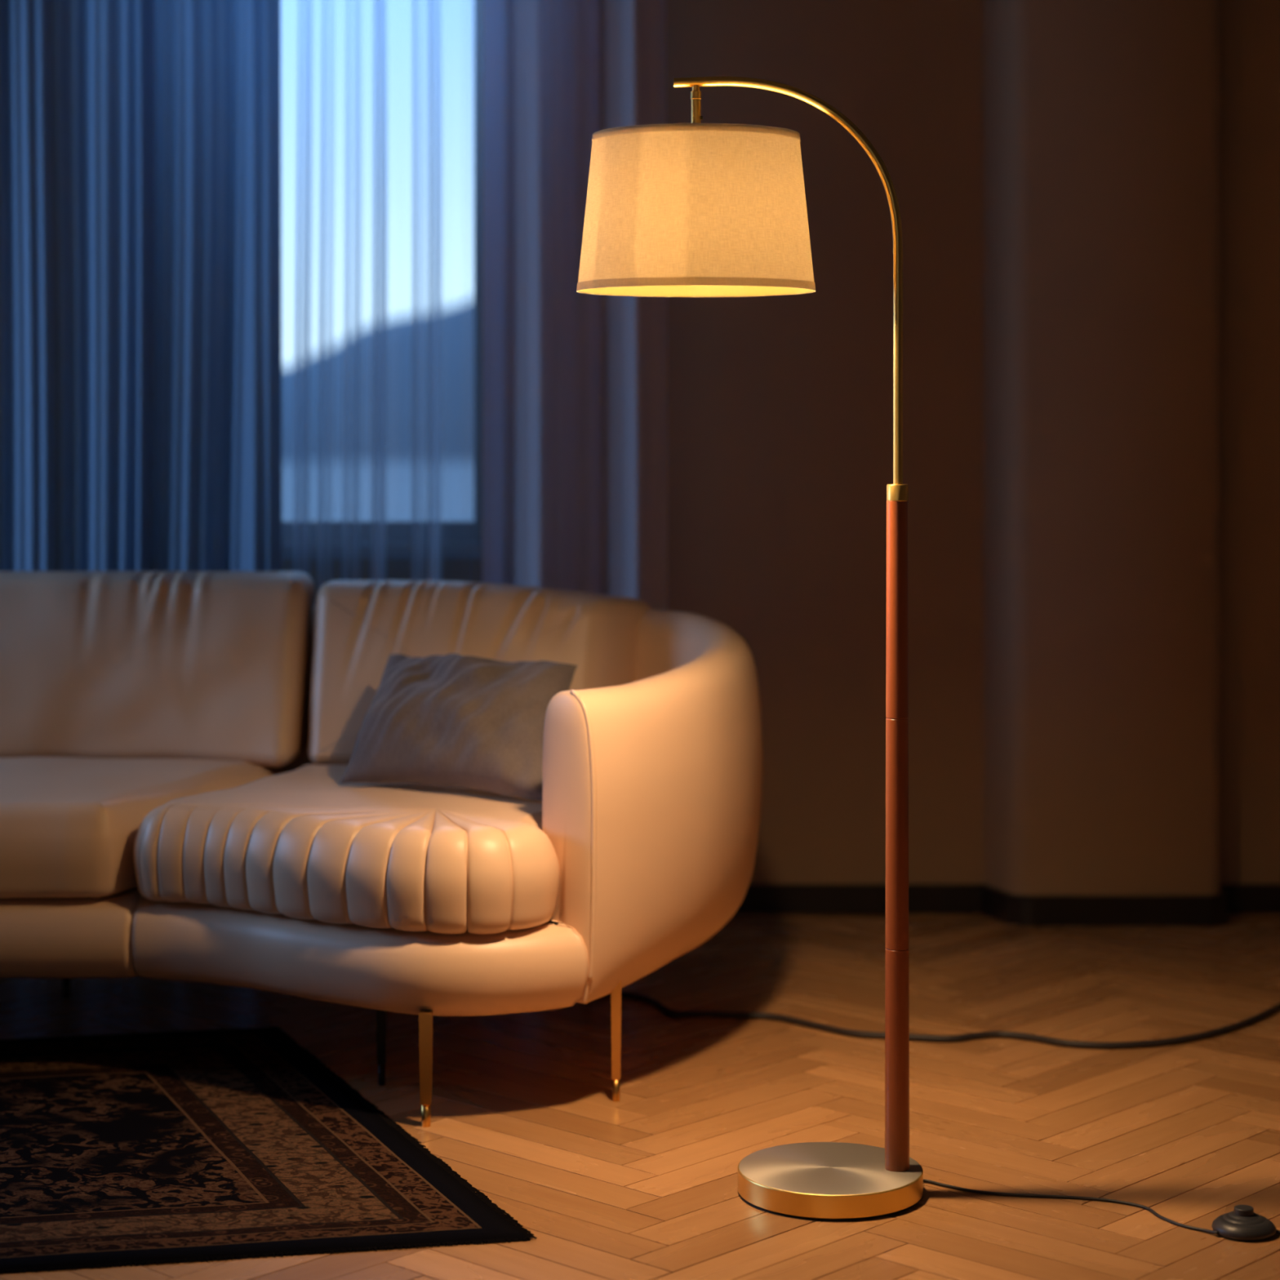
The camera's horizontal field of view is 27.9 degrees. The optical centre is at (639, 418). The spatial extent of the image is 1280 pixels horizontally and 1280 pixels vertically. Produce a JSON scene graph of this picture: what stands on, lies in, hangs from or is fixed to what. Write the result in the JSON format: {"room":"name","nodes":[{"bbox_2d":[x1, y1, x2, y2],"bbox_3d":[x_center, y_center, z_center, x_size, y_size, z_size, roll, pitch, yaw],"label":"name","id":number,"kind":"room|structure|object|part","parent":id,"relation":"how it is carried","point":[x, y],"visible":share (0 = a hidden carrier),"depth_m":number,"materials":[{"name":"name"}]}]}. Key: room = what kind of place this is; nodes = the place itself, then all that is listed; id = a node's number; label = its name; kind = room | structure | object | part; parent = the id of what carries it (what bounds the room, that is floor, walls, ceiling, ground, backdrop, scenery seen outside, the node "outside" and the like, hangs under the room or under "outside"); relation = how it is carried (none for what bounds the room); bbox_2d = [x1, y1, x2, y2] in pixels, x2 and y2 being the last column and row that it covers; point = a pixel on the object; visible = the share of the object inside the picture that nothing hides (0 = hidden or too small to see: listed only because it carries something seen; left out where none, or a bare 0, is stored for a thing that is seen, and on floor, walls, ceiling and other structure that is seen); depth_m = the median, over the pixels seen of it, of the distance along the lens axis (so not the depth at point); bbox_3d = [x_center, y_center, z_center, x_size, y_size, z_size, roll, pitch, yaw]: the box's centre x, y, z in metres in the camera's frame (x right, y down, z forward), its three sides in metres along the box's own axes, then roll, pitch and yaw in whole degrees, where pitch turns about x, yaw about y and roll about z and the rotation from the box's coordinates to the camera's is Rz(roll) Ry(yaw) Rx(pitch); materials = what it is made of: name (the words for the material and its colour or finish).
{"room":"living room","nodes":[
{"label":"living room","id":0,"kind":"room"},
{"bbox_2d":[0,913,1279,1279],"bbox_3d":[-0.150,1.160,2.200,5.300,0.100,7.600,0,0,0],"label":"floor","id":1,"kind":"structure","parent":0,"point":[642,1185],"depth_m":4.25,"materials":[{"name":"brown wood"}]},
{"bbox_2d":[0,1026,537,1274],"bbox_3d":[-1.482,1.105,3.873,2.484,0.009,1.295,0,0,-11],"label":"rug","id":2,"kind":"object","parent":1,"relation":"on","point":[144,1148],"visible":1,"depth_m":3.81,"materials":[{"name":"black carpet"}]},
{"bbox_2d":[0,571,762,1127],"bbox_3d":[-1.019,0.703,4.624,2.484,0.811,1.194,0,0,0],"label":"sofa","id":3,"kind":"object","parent":1,"relation":"on","point":[176,748],"visible":0.87,"depth_m":4.32,"materials":[{"name":"beige leather"}]},
{"bbox_2d":[0,756,274,897],"bbox_3d":[-1.450,0.723,4.628,1.562,0.176,0.661,0,0,0],"label":"seat cushion","id":4,"kind":"object","parent":3,"relation":"on","point":[71,827],"depth_m":4.34,"materials":[{"name":"beige leather"}]},
{"bbox_2d":[0,571,314,767],"bbox_3d":[-1.292,0.478,4.953,1.310,0.362,0.274,0,0,0],"label":"cushion","id":5,"kind":"object","parent":3,"relation":"on","point":[95,666],"depth_m":4.88,"materials":[{"name":"beige leather"}]},
{"bbox_3d":[-1.109,0.879,4.557,2.308,0.141,1.052,0,0,0],"label":"rail","id":6,"kind":"part","parent":3,"relation":"part of","materials":[{"name":"beige leather"}]},
{"bbox_2d":[133,764,559,933],"bbox_3d":[-0.384,0.725,4.511,0.763,0.173,0.866,0,0,22],"label":"seat cushion","id":7,"kind":"object","parent":3,"relation":"on","point":[300,851],"depth_m":4.19,"materials":[{"name":"beige leather"}]},
{"bbox_3d":[-0.431,1.002,4.300,0.017,0.144,0.017,0,0,0],"label":"leg","id":8,"kind":"part","parent":3,"relation":"part of","materials":[{"name":"black metal"}]},
{"bbox_3d":[-0.336,1.002,4.048,0.022,0.144,0.022,0,0,0],"label":"leg","id":9,"kind":"part","parent":3,"relation":"part of","materials":[{"name":"gold metal"}]},
{"bbox_2d":[339,653,577,801],"bbox_3d":[-0.307,0.527,4.512,0.494,0.225,0.241,0,0,30],"label":"throw pillow","id":10,"kind":"object","parent":3,"relation":"on","point":[453,719],"visible":0.98,"depth_m":4.43,"materials":[{"name":"grey fabric"}]},
{"bbox_2d":[307,579,652,764],"bbox_3d":[-0.303,0.484,4.937,0.657,0.349,0.295,0,0,0],"label":"cushion","id":11,"kind":"object","parent":3,"relation":"on","point":[353,631],"depth_m":4.88,"materials":[{"name":"beige leather"}]},
{"bbox_3d":[-0.039,0.992,4.197,0.017,0.164,0.017,0,0,0],"label":"leg","id":12,"kind":"part","parent":3,"relation":"part of","materials":[{"name":"gold metal"}]},
{"bbox_2d":[576,75,1279,1241],"bbox_3d":[0.515,0.310,3.620,1.226,1.601,0.343,0,0,10],"label":"floor lamp","id":13,"kind":"object","parent":1,"relation":"on","point":[695,209],"visible":1,"depth_m":3.61,"materials":[{"name":"gold metal"}]},
{"bbox_3d":[0.080,-0.294,3.700,0.341,0.224,0.341,0,0,0],"label":"lamp shade","id":14,"kind":"part","parent":13,"relation":"part of","materials":[{"name":"fabric"}]},
{"bbox_3d":[0.080,-0.450,3.700,0.016,0.058,0.016,0,0,0],"label":"hanging stem","id":15,"kind":"part","parent":13,"relation":"part of","materials":[{"name":"gold metal"}]},
{"bbox_3d":[0.212,-0.364,3.698,0.328,0.255,0.015,0,0,1],"label":"curved arm","id":16,"kind":"part","parent":13,"relation":"part of","materials":[{"name":"gold metal"}]},
{"bbox_3d":[0.607,1.106,3.643,0.451,0.008,0.084,0,0,29],"label":"power cord","id":17,"kind":"part","parent":13,"relation":"part of","materials":[{"name":"black plastic"}]},
{"bbox_2d":[1211,1204,1275,1241],"bbox_3d":[0.823,1.092,3.518,0.086,0.035,0.086,0,0,0],"label":"switch","id":18,"kind":"object","parent":13,"relation":"attached to","point":[1242,1224],"depth_m":3.50,"materials":[{"name":"grey plastic"}]},
{"bbox_2d":[601,991,1279,1048],"bbox_3d":[0.619,1.103,4.775,1.407,0.012,0.476,0,0,0],"label":"power cable","id":19,"kind":"object","parent":1,"relation":"on","point":[857,1033],"visible":0.93,"depth_m":4.62,"materials":[{"name":"black plastic"}]},
{"bbox_2d":[983,0,1220,895],"bbox_3d":[1.028,-0.190,5.730,0.513,2.600,0.140,0,0,0],"label":"wall pier","id":20,"kind":"object","parent":1,"relation":"on","point":[1102,117],"visible":0.93,"depth_m":5.66,"materials":[{"name":"brown paint"}]},
{"bbox_2d":[978,884,1227,925],"bbox_3d":[1.028,1.078,5.723,0.541,0.064,0.154,0,0,0],"label":"baseboard","id":21,"kind":"object","parent":20,"relation":"attached to","point":[1001,905],"visible":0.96,"depth_m":5.65,"materials":[{"name":"black wood"}]},
{"bbox_2d":[281,0,1279,884],"bbox_3d":[-0.150,-0.190,5.900,5.300,2.600,0.200,0,0,0],"label":"wall","id":22,"kind":"structure","parent":0,"point":[780,407],"depth_m":5.80,"materials":[{"name":"brown paint"}]},
{"bbox_2d":[281,0,482,559],"bbox_3d":[-0.739,-0.464,5.843,0.823,1.553,0.175,0,0,0],"label":"window","id":23,"kind":"structure","parent":22,"relation":"in","point":[460,539],"depth_m":5.86,"materials":[{"name":"grey paint"}]},
{"bbox_3d":[-0.739,0.296,5.827,0.823,0.034,0.145,0,0,0],"label":"sill","id":24,"kind":"part","parent":23,"relation":"part of","materials":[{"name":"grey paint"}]},
{"bbox_2d":[734,884,981,913],"bbox_3d":[-0.914,1.078,5.792,3.372,0.064,0.016,0,0,0],"label":"baseboard","id":25,"kind":"structure","parent":22,"relation":"attached to","point":[758,898],"depth_m":5.78,"materials":[{"name":"black wood"}]},
{"bbox_3d":[-0.150,-1.540,2.200,5.300,0.100,7.600,0,0,0],"label":"ceiling","id":26,"kind":"structure","parent":0,"visible":0},
{"bbox_2d":[0,0,281,571],"bbox_3d":[-1.192,-0.190,5.488,0.854,2.560,0.087,0,0,0],"label":"drape","id":27,"kind":"object","parent":26,"relation":"hanging from","point":[140,151],"visible":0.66,"depth_m":5.50,"materials":[{"name":"blue fabric"}]},
{"bbox_2d":[293,0,441,591],"bbox_3d":[-0.727,-0.190,5.571,1.454,2.560,0.070,0,0,0],"label":"sheer curtain","id":28,"kind":"object","parent":26,"relation":"hanging from","point":[308,4],"visible":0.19,"depth_m":5.58,"materials":[{"name":"white fabric"}]},
{"bbox_2d":[482,0,667,610],"bbox_3d":[-0.136,-0.190,5.440,0.390,2.560,0.066,0,0,0],"label":"drape","id":29,"kind":"object","parent":26,"relation":"hanging from","point":[575,384],"visible":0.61,"depth_m":5.44,"materials":[{"name":"blue fabric"}]},
{"label":"outside","id":30,"kind":"structure","parent":0,"visible":0},
{"bbox_2d":[281,460,474,519],"bbox_3d":[-15.000,0.958,51.300,90.000,0.121,90.000,0,0,0],"label":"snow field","id":31,"kind":"structure","parent":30,"point":[457,477],"depth_m":34.37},
{"bbox_3d":[2.400,-0.190,2.100,0.200,2.600,7.400,0,0,0],"label":"wall","id":32,"kind":"structure","parent":0,"visible":0},
{"bbox_2d":[1220,884,1279,913],"bbox_3d":[1.800,1.078,5.792,1.000,0.064,0.016,0,0,0],"label":"baseboard","id":33,"kind":"structure","parent":32,"relation":"attached to","point":[1242,898],"depth_m":5.78,"materials":[{"name":"black wood"}]},
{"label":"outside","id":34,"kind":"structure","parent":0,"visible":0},
{"bbox_2d":[281,297,474,462],"bbox_3d":[-14.000,-4.209,69.000,52.000,10.538,22.000,0,0,0],"label":"hill","id":35,"kind":"structure","parent":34,"point":[457,407],"depth_m":60.49,"materials":[{"name":"blue"}]}
]}

